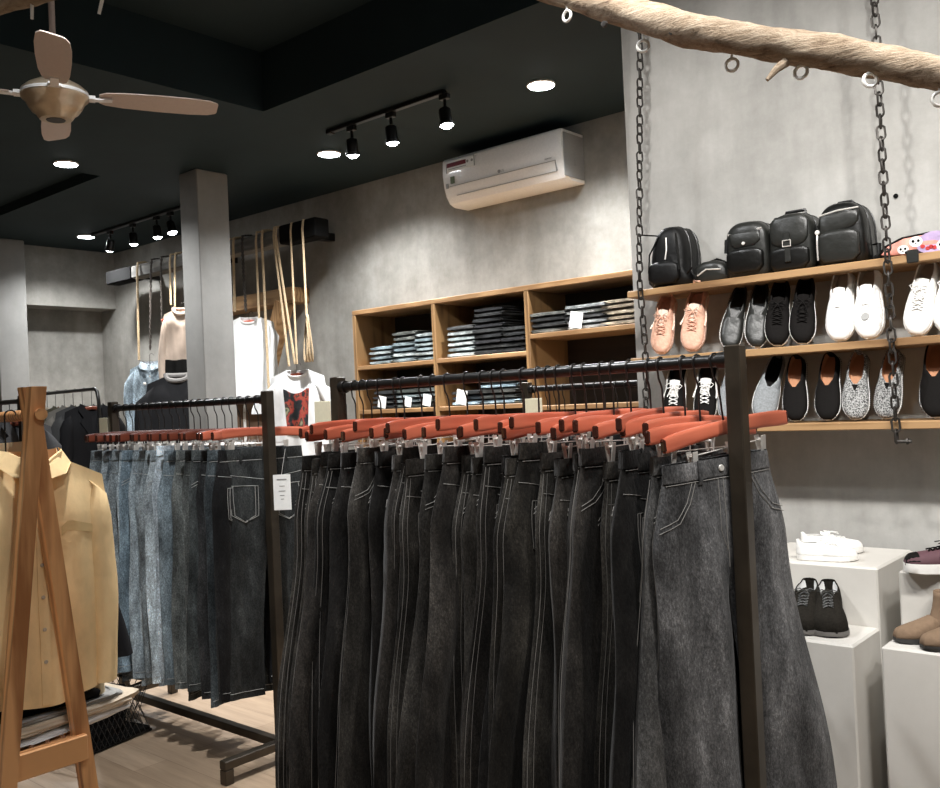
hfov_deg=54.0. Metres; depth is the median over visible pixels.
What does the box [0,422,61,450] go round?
jacket
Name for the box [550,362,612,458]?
hanger
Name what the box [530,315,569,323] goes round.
jeans
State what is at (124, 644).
coat
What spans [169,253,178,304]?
rope
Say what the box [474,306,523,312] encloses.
jeans
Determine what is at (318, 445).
hanger
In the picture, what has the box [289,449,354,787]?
jeans
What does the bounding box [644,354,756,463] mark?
hanger
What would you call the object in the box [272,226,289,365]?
rope
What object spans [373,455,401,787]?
jeans
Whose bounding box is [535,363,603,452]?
hanger
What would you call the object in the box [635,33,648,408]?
chain
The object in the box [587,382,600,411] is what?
hanger
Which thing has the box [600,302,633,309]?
jeans
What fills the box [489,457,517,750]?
jeans
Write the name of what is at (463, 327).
jeans
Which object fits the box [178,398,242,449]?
hanger
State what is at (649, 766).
jeans
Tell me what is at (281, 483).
card
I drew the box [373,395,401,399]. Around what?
jeans
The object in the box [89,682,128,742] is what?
folded garment
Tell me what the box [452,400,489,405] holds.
jeans
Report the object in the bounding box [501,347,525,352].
jeans
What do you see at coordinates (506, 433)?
hanger
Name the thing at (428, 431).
hanger
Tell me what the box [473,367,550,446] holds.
hanger
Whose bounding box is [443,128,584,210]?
air conditioner
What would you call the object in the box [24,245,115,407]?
wall
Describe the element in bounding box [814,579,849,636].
shoe
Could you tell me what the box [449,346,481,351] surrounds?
jeans
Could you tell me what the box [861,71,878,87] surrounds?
curtain ring
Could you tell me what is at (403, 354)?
jeans
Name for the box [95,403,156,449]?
hanger
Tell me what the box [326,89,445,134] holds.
track
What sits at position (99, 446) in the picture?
hanger
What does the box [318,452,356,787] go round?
jeans
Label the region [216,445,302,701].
jeans
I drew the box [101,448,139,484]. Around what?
jeans
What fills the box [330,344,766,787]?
clothes rack
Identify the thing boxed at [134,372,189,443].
jacket
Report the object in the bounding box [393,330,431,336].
jeans
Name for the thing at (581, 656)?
jeans
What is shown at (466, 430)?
hanger
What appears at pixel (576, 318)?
slip
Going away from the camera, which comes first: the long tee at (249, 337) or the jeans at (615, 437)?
the jeans at (615, 437)
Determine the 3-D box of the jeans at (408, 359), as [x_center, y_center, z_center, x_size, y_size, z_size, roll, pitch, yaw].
[-0.341,-0.231,6.198,0.218,0.037,0.282,-3,-1,41]
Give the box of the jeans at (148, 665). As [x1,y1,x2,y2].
[138,450,155,677]
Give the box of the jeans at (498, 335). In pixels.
[475,332,507,338]
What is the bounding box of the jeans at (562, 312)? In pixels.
[529,310,574,317]
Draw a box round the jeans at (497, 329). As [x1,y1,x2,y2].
[472,327,506,333]
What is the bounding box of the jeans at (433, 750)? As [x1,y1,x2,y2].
[415,442,514,787]
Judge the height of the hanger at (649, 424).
0.268 m
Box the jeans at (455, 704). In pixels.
[449,454,474,787]
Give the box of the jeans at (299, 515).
[275,455,320,787]
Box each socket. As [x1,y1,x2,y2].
[111,404,119,412]
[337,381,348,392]
[527,385,534,392]
[715,352,723,368]
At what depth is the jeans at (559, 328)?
5.34 m
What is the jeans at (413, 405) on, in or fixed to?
on the cubby shelf at (372, 327)
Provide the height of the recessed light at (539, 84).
0.016 m
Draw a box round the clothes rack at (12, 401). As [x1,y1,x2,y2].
[0,396,22,441]
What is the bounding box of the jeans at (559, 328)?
[531,327,569,333]
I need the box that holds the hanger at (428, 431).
[421,371,498,453]
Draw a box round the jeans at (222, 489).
[212,445,283,700]
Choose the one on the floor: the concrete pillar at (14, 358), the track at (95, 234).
the concrete pillar at (14, 358)
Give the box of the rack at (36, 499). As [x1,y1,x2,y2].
[0,386,98,787]
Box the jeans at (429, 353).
[415,351,432,355]
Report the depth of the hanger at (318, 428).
3.00 m
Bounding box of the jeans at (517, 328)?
[501,326,524,331]
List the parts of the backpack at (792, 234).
handle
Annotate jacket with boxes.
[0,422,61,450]
[44,404,84,425]
[44,405,76,422]
[51,404,94,442]
[60,404,126,468]
[123,361,158,430]
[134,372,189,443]
[237,404,261,445]
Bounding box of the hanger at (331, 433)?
[323,379,403,452]
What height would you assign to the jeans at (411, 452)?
1.085 m
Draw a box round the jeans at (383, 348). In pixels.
[370,346,402,350]
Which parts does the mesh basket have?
frame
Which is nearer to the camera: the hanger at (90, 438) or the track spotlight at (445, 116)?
the hanger at (90, 438)
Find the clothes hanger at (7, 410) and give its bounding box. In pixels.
[4,410,16,451]
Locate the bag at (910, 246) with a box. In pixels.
[878,230,939,262]
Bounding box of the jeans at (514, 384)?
[481,382,523,388]
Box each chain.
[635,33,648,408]
[870,0,911,443]
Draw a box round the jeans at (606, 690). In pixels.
[594,458,619,787]
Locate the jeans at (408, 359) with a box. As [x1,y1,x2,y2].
[393,356,427,361]
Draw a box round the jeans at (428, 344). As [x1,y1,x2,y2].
[415,342,432,346]
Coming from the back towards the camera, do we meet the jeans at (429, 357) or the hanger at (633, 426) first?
the jeans at (429, 357)
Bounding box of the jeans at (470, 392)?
[452,389,486,394]
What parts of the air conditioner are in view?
panel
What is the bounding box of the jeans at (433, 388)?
[420,387,434,391]
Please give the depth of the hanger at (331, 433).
2.97 m
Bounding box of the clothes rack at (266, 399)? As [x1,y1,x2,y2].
[107,390,283,785]
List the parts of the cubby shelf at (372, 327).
panel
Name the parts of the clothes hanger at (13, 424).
arm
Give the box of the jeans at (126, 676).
[116,448,153,681]
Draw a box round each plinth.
[787,542,911,787]
[804,625,886,787]
[882,640,939,787]
[899,570,939,624]
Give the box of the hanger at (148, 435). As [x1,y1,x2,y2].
[146,400,211,445]
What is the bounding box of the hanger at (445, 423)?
[435,370,508,445]
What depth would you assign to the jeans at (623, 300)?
5.04 m
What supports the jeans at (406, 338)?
on the jeans at (408, 343)
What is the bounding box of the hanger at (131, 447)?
[115,402,175,449]
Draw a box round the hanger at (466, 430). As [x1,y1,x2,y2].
[458,369,545,456]
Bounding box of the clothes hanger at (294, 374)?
[290,363,303,375]
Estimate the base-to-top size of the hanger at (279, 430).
0.253 m
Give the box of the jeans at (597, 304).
[565,302,609,309]
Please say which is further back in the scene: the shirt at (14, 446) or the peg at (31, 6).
the shirt at (14, 446)
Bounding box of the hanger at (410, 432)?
[402,373,483,458]
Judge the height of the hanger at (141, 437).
0.253 m
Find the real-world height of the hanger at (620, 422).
0.247 m
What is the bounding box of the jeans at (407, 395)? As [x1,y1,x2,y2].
[396,393,423,398]
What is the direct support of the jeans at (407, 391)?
on the jeans at (407, 395)
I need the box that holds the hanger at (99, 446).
[84,404,142,449]
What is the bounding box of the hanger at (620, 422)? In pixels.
[615,358,687,449]
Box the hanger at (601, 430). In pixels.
[592,359,641,461]
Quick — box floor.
[17,677,275,787]
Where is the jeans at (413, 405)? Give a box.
[397,403,420,407]
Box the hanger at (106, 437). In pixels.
[103,403,161,449]
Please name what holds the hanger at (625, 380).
hanging from the clothes rack at (528, 388)
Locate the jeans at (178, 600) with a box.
[171,446,237,688]
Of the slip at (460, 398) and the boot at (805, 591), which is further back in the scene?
the slip at (460, 398)
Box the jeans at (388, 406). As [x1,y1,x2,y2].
[372,404,399,408]
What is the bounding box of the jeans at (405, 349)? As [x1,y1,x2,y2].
[393,346,421,351]
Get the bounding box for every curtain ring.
[562,6,571,22]
[636,34,649,52]
[724,54,739,72]
[793,65,808,79]
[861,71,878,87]
[930,88,939,107]
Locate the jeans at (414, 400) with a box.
[397,398,422,402]
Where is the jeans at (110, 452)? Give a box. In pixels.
[104,447,152,492]
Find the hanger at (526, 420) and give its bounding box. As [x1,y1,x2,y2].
[509,364,590,442]
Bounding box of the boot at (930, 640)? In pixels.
[919,627,939,651]
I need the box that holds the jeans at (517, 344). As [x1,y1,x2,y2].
[502,342,525,347]
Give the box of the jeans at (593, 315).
[565,312,610,319]
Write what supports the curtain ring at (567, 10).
attached to the branch at (786, 47)
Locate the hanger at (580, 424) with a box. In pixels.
[572,360,643,448]
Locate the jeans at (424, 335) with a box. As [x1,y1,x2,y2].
[416,332,431,337]
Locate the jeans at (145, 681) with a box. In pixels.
[135,450,151,685]
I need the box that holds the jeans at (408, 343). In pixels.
[392,341,425,346]
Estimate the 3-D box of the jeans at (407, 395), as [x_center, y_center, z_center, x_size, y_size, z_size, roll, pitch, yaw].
[-0.324,0.012,6.192,0.211,0.030,0.282,-3,-1,44]
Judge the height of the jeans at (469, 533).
1.080 m
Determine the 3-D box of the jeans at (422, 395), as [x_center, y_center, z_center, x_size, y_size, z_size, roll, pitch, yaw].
[-0.186,0.004,6.064,0.182,0.030,0.282,-3,-1,39]
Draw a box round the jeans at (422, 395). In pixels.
[418,393,434,396]
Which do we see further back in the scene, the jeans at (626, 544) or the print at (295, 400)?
the print at (295, 400)
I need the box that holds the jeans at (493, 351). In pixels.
[474,349,506,354]
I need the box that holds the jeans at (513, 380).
[482,380,527,383]
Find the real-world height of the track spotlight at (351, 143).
0.188 m
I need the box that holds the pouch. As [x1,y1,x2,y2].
[695,258,729,281]
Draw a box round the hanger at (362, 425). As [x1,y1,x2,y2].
[353,377,422,447]
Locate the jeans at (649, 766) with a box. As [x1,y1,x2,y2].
[632,449,723,787]
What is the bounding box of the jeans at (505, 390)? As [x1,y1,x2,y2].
[480,387,521,393]
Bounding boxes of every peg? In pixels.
[30,4,33,19]
[97,0,103,14]
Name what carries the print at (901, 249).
attached to the bag at (910, 246)
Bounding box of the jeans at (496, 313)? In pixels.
[474,311,524,317]
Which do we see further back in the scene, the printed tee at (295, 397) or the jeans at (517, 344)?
the printed tee at (295, 397)
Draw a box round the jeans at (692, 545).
[652,449,836,787]
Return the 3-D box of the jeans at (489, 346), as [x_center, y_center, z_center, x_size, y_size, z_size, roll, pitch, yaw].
[0.206,-0.294,5.733,0.230,0.035,0.282,-3,-1,43]
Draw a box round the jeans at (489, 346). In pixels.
[475,343,506,349]
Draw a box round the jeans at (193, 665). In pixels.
[186,446,246,691]
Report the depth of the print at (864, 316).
3.05 m
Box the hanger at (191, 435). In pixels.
[183,397,249,449]
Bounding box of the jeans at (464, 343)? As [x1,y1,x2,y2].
[448,340,480,346]
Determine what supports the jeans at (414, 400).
on the jeans at (413, 405)
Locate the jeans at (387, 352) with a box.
[369,350,401,355]
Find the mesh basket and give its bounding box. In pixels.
[29,673,151,753]
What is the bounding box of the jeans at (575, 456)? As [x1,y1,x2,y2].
[560,453,579,787]
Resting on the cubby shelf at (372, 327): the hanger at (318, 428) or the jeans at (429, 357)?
the jeans at (429, 357)
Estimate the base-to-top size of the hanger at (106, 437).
0.253 m
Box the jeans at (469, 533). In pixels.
[460,457,482,751]
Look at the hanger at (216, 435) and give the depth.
3.84 m
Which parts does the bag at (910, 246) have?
printed panel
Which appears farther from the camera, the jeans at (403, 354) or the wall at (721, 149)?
the jeans at (403, 354)
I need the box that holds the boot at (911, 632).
[893,589,939,644]
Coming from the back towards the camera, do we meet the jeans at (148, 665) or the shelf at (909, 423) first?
the jeans at (148, 665)
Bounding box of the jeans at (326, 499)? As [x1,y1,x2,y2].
[308,453,340,787]
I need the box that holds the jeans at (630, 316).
[602,314,634,320]
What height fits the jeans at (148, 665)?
1.022 m
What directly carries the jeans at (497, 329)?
on the jeans at (498, 335)
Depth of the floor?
3.99 m
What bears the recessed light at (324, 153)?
in the ceiling
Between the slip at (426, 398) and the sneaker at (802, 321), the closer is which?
the sneaker at (802, 321)
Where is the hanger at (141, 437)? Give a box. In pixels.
[138,400,205,449]
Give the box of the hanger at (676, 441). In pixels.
[660,352,788,462]
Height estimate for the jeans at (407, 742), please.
1.082 m
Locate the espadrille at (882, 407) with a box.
[873,348,905,419]
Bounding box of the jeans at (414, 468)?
[387,458,424,787]
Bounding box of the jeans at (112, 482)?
[107,447,153,672]
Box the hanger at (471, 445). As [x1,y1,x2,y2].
[456,369,524,454]
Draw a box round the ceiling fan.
[0,1,217,140]
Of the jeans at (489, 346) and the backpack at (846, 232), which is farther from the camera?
the jeans at (489, 346)
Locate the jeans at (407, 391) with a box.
[396,388,434,393]
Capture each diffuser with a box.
[54,162,77,167]
[78,236,93,238]
[318,152,339,157]
[528,82,553,90]
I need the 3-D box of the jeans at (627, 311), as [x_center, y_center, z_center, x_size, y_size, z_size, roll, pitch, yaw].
[0.907,-0.454,5.125,0.252,0.032,0.282,-3,-1,43]
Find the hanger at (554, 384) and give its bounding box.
[552,384,567,411]
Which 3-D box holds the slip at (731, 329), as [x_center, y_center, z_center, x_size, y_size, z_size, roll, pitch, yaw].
[0.978,-0.282,3.399,0.129,0.243,0.078,-2,-1,-25]
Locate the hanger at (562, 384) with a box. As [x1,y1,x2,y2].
[561,384,571,411]
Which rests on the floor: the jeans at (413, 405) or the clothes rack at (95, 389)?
the clothes rack at (95, 389)
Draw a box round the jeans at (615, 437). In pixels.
[606,434,623,444]
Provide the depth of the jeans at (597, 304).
5.17 m
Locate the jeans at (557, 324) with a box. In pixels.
[532,321,568,328]
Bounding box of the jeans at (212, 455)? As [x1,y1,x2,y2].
[204,446,272,707]
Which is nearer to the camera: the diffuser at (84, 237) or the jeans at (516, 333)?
the jeans at (516, 333)
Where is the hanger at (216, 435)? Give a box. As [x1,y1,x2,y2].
[211,395,286,449]
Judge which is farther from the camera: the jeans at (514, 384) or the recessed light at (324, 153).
the recessed light at (324, 153)
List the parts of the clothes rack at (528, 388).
post, rail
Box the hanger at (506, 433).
[501,365,591,440]
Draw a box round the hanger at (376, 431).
[369,376,429,450]
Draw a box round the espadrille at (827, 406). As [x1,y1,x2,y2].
[814,352,841,420]
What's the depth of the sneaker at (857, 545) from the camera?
3.07 m
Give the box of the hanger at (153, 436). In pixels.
[150,399,221,445]
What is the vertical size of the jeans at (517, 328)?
0.030 m
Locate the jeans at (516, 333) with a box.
[503,330,525,336]
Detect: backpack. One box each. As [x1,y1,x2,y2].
[642,226,700,287]
[724,221,772,277]
[769,208,820,271]
[815,199,881,265]
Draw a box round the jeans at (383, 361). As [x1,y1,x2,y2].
[370,360,400,364]
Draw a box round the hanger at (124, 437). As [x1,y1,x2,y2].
[118,401,184,449]
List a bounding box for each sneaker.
[650,295,677,354]
[664,369,687,406]
[679,280,708,351]
[692,367,717,414]
[765,281,790,346]
[789,278,815,344]
[796,538,857,561]
[801,530,863,552]
[903,263,939,336]
[903,540,939,574]
[933,281,939,330]
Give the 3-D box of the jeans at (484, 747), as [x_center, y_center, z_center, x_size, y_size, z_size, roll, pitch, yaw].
[0.202,0.703,2.573,0.088,1.082,0.640,-3,-1,42]
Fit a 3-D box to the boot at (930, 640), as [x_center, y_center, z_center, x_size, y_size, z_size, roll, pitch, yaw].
[1.342,0.629,2.546,0.212,0.139,0.086,-3,-1,-3]
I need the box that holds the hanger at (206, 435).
[200,396,262,449]
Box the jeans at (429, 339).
[414,337,432,342]
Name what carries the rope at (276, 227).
hanging from the beam
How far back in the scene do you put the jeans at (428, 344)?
5.99 m
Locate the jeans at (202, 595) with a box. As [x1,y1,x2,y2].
[196,446,258,699]
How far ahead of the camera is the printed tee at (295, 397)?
6.66 m
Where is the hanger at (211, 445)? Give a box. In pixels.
[196,397,260,449]
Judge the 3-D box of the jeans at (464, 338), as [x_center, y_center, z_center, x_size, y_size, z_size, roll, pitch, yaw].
[0.029,-0.351,5.882,0.230,0.032,0.282,-3,-1,38]
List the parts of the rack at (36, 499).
leg, rail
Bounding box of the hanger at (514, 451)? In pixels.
[497,366,568,454]
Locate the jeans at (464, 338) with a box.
[448,335,487,341]
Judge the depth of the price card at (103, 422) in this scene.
4.70 m
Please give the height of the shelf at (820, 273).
0.027 m
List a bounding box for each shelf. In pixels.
[352,270,638,446]
[627,251,939,301]
[630,335,939,360]
[639,418,939,433]
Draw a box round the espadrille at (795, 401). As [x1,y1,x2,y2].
[782,354,808,421]
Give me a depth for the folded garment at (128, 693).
2.66 m
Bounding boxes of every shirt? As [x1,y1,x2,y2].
[0,442,104,694]
[0,448,117,711]
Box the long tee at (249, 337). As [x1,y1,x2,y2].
[233,317,278,396]
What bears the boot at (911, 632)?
on the plinth at (911, 673)
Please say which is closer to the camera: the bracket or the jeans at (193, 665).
the jeans at (193, 665)
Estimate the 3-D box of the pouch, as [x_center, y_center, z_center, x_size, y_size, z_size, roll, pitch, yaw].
[0.930,-0.464,3.507,0.171,0.102,0.113,-3,-1,41]
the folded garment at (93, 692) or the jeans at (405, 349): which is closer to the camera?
the folded garment at (93, 692)
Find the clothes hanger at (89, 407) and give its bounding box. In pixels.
[85,391,96,409]
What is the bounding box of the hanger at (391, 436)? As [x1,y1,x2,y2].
[383,375,452,454]
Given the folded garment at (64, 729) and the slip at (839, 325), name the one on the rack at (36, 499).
the folded garment at (64, 729)
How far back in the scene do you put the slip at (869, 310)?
3.05 m
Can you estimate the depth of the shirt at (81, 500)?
2.60 m
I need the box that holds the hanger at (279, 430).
[222,395,300,449]
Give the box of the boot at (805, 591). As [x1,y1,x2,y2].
[794,577,820,634]
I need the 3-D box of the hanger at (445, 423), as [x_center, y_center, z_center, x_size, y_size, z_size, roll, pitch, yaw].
[0.041,0.052,2.733,0.029,0.247,0.418,-3,-3,42]
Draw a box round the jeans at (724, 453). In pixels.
[685,449,756,787]
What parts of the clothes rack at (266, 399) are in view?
post, rail, post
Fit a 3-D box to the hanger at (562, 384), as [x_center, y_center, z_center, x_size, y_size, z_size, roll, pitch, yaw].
[0.466,0.075,4.510,0.398,0.253,0.029,-2,-1,-44]
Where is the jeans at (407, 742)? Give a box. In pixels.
[395,453,442,787]
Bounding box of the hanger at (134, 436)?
[132,401,198,449]
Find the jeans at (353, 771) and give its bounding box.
[335,444,415,787]
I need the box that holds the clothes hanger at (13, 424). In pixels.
[10,404,18,426]
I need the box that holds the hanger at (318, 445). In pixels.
[299,381,378,454]
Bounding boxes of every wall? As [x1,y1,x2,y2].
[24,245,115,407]
[101,111,631,450]
[621,0,939,551]
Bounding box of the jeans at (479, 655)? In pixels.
[460,445,514,787]
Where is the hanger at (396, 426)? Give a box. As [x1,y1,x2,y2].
[385,374,464,447]
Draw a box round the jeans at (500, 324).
[474,322,524,328]
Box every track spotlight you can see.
[105,230,114,251]
[128,223,138,245]
[152,216,162,238]
[166,211,177,234]
[346,125,359,157]
[385,111,399,145]
[439,92,454,128]
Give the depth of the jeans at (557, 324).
5.34 m
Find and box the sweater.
[158,307,186,378]
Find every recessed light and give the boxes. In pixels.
[53,160,78,167]
[77,234,94,238]
[317,150,340,157]
[526,79,555,90]
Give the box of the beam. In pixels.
[106,217,334,285]
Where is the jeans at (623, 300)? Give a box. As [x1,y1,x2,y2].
[602,298,633,304]
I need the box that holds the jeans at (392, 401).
[373,399,402,403]
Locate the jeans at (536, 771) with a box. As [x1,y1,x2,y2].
[522,449,577,787]
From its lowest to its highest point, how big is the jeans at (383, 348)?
0.030 m
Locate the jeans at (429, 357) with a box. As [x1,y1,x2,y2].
[416,356,432,360]
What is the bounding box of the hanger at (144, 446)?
[129,401,187,449]
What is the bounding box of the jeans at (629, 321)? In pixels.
[601,319,634,325]
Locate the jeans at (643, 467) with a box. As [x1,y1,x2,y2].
[636,443,704,541]
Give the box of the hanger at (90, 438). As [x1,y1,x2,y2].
[87,404,151,449]
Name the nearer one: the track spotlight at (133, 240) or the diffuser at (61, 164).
the diffuser at (61, 164)
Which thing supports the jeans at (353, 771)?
hanging from the hanger at (362, 425)
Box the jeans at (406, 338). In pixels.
[394,335,421,341]
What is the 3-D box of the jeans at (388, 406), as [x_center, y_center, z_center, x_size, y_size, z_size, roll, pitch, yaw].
[-0.501,0.084,6.339,0.213,0.034,0.282,-3,-1,38]
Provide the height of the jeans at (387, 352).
0.034 m
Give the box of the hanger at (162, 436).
[159,399,225,449]
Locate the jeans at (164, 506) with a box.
[157,446,223,684]
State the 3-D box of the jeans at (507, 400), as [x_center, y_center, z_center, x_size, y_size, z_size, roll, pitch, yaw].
[0.262,0.042,5.684,0.278,0.034,0.282,-3,-1,43]
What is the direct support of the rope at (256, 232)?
hanging from the beam
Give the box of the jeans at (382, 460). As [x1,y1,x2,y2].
[368,449,400,787]
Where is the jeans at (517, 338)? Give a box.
[501,336,525,342]
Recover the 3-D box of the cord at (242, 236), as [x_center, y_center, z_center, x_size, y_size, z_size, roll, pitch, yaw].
[-1.732,-0.941,7.199,0.096,0.632,0.288,-3,-1,14]
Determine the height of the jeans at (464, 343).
0.036 m
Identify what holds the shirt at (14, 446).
hanging from the clothes hanger at (7, 410)
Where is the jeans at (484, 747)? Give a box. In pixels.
[478,455,517,787]
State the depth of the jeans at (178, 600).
4.01 m
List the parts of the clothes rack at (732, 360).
post, rail, post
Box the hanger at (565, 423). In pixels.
[558,361,645,452]
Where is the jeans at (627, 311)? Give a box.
[601,308,633,315]
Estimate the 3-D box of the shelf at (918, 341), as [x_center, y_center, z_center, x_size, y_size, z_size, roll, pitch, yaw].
[1.536,-0.173,2.955,2.216,0.027,0.229,-3,-1,41]
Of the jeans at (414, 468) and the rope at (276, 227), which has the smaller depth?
the jeans at (414, 468)
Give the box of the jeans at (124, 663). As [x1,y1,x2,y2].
[117,450,137,672]
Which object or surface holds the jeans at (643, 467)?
hanging from the hanger at (633, 426)
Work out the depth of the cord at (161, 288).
7.93 m
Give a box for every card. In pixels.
[99,418,107,432]
[273,453,291,509]
[314,401,330,422]
[525,398,541,412]
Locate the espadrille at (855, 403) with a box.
[841,350,870,419]
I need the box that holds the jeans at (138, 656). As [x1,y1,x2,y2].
[128,449,153,678]
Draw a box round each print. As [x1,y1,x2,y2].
[283,388,308,435]
[861,313,868,319]
[897,245,908,253]
[909,236,921,246]
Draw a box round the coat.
[118,604,132,656]
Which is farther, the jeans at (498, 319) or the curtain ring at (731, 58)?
the jeans at (498, 319)
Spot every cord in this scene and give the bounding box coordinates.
[149,258,160,349]
[160,256,168,326]
[241,234,252,311]
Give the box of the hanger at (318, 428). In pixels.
[309,379,395,451]
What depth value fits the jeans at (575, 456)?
2.33 m
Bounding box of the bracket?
[232,287,308,365]
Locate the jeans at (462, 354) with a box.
[448,352,475,356]
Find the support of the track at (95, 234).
attached to the ceiling
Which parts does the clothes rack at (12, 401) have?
rail, post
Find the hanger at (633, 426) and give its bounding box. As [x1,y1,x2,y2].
[620,357,709,448]
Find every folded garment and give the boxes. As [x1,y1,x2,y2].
[0,685,122,726]
[0,687,100,723]
[20,696,134,747]
[21,683,138,738]
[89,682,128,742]
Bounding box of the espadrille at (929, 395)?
[918,345,939,418]
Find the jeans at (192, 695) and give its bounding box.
[182,446,243,700]
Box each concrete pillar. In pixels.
[0,238,29,411]
[179,169,237,445]
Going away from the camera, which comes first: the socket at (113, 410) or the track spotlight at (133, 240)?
the socket at (113, 410)
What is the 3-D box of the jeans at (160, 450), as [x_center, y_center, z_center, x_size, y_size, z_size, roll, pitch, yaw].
[-1.226,0.761,4.215,0.423,1.072,0.074,-2,-1,-31]
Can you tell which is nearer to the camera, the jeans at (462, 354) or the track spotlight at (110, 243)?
the jeans at (462, 354)
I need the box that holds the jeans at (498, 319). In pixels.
[473,316,524,323]
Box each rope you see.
[136,261,147,359]
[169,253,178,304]
[174,252,181,306]
[232,236,243,311]
[255,231,264,317]
[260,229,272,388]
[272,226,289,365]
[274,226,295,363]
[289,222,297,363]
[301,219,313,361]
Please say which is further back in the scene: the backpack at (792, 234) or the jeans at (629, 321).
the jeans at (629, 321)
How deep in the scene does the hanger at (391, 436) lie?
2.80 m
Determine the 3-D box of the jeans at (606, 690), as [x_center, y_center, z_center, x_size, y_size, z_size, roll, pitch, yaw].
[0.470,0.703,2.423,0.085,1.082,0.611,-3,0,40]
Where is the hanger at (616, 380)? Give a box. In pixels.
[614,380,617,408]
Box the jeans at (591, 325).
[568,323,607,329]
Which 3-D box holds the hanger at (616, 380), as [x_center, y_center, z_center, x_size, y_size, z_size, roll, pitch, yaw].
[0.693,0.063,4.314,0.398,0.253,0.029,-2,-1,-44]
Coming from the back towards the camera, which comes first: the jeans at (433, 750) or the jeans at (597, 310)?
the jeans at (597, 310)
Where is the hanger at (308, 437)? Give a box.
[305,380,388,451]
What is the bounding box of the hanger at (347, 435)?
[341,378,403,451]
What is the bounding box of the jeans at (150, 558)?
[143,451,160,683]
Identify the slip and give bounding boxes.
[378,396,386,408]
[405,396,411,406]
[423,394,431,406]
[456,389,467,404]
[569,311,582,328]
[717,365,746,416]
[719,287,748,346]
[744,284,769,347]
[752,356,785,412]
[825,273,856,341]
[854,270,884,339]
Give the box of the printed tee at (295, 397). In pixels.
[252,369,330,455]
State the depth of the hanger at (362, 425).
2.87 m
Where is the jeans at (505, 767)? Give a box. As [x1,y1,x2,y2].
[488,438,595,787]
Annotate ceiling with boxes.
[0,0,624,252]
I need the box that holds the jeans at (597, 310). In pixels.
[565,308,612,314]
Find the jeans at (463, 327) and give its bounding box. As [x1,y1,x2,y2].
[447,324,480,330]
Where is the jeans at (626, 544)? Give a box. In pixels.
[609,445,656,787]
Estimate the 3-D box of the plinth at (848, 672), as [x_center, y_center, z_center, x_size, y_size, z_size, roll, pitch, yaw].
[1.019,1.078,2.832,0.420,0.720,0.241,-3,-1,41]
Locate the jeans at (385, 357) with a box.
[370,355,401,359]
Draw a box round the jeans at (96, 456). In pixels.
[89,447,139,472]
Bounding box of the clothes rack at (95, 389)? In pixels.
[46,387,102,443]
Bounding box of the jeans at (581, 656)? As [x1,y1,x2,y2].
[558,443,645,787]
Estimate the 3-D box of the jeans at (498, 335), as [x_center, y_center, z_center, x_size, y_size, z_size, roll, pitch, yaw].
[0.202,-0.360,5.723,0.232,0.035,0.282,-3,-1,43]
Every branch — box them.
[0,0,53,14]
[537,0,939,90]
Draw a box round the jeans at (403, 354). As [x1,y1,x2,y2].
[393,351,424,357]
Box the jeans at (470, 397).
[452,394,490,399]
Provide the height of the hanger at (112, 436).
0.253 m
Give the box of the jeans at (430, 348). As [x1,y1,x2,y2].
[417,346,432,351]
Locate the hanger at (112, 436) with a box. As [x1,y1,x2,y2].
[109,402,167,449]
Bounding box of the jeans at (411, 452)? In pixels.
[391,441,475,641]
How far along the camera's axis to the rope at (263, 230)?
6.96 m
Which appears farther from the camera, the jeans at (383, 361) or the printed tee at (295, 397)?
the printed tee at (295, 397)
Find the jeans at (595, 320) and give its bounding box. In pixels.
[567,317,609,324]
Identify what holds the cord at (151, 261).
hanging from the beam
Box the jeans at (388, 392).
[374,390,404,394]
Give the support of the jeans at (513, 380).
on the jeans at (514, 384)
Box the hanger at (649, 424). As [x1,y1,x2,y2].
[642,355,726,456]
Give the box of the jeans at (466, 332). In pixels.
[448,330,482,336]
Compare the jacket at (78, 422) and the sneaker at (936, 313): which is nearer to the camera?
the sneaker at (936, 313)
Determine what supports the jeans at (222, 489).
hanging from the hanger at (216, 435)
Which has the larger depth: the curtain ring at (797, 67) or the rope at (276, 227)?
the rope at (276, 227)
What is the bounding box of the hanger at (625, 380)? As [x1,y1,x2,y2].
[623,380,627,407]
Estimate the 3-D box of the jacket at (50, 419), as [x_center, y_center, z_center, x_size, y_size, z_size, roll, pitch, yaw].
[-3.132,0.482,7.330,0.547,0.796,0.158,-2,-1,-37]
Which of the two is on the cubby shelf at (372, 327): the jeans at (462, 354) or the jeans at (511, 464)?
the jeans at (462, 354)
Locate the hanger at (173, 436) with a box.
[167,398,234,449]
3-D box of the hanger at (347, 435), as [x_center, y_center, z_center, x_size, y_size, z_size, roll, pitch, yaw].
[-0.289,0.081,3.024,0.029,0.268,0.398,-3,0,35]
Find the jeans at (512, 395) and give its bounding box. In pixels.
[479,393,521,398]
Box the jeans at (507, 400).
[481,398,521,403]
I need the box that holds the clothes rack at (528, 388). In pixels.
[521,380,637,412]
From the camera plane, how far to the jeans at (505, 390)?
5.58 m
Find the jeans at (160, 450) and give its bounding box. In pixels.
[152,442,221,686]
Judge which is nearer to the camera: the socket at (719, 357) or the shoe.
the socket at (719, 357)
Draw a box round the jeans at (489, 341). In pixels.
[474,338,512,344]
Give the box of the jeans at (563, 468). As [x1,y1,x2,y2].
[548,455,574,787]
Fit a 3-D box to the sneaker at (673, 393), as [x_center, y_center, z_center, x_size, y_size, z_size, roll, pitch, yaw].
[0.792,-0.005,3.553,0.091,0.241,0.107,-3,-1,27]
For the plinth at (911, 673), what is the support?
on the floor
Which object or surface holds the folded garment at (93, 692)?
on the folded garment at (110, 692)
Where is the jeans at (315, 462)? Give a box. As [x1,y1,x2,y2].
[286,458,319,787]
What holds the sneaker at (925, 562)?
on the plinth at (916, 590)
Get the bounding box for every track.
[90,205,179,236]
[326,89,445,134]

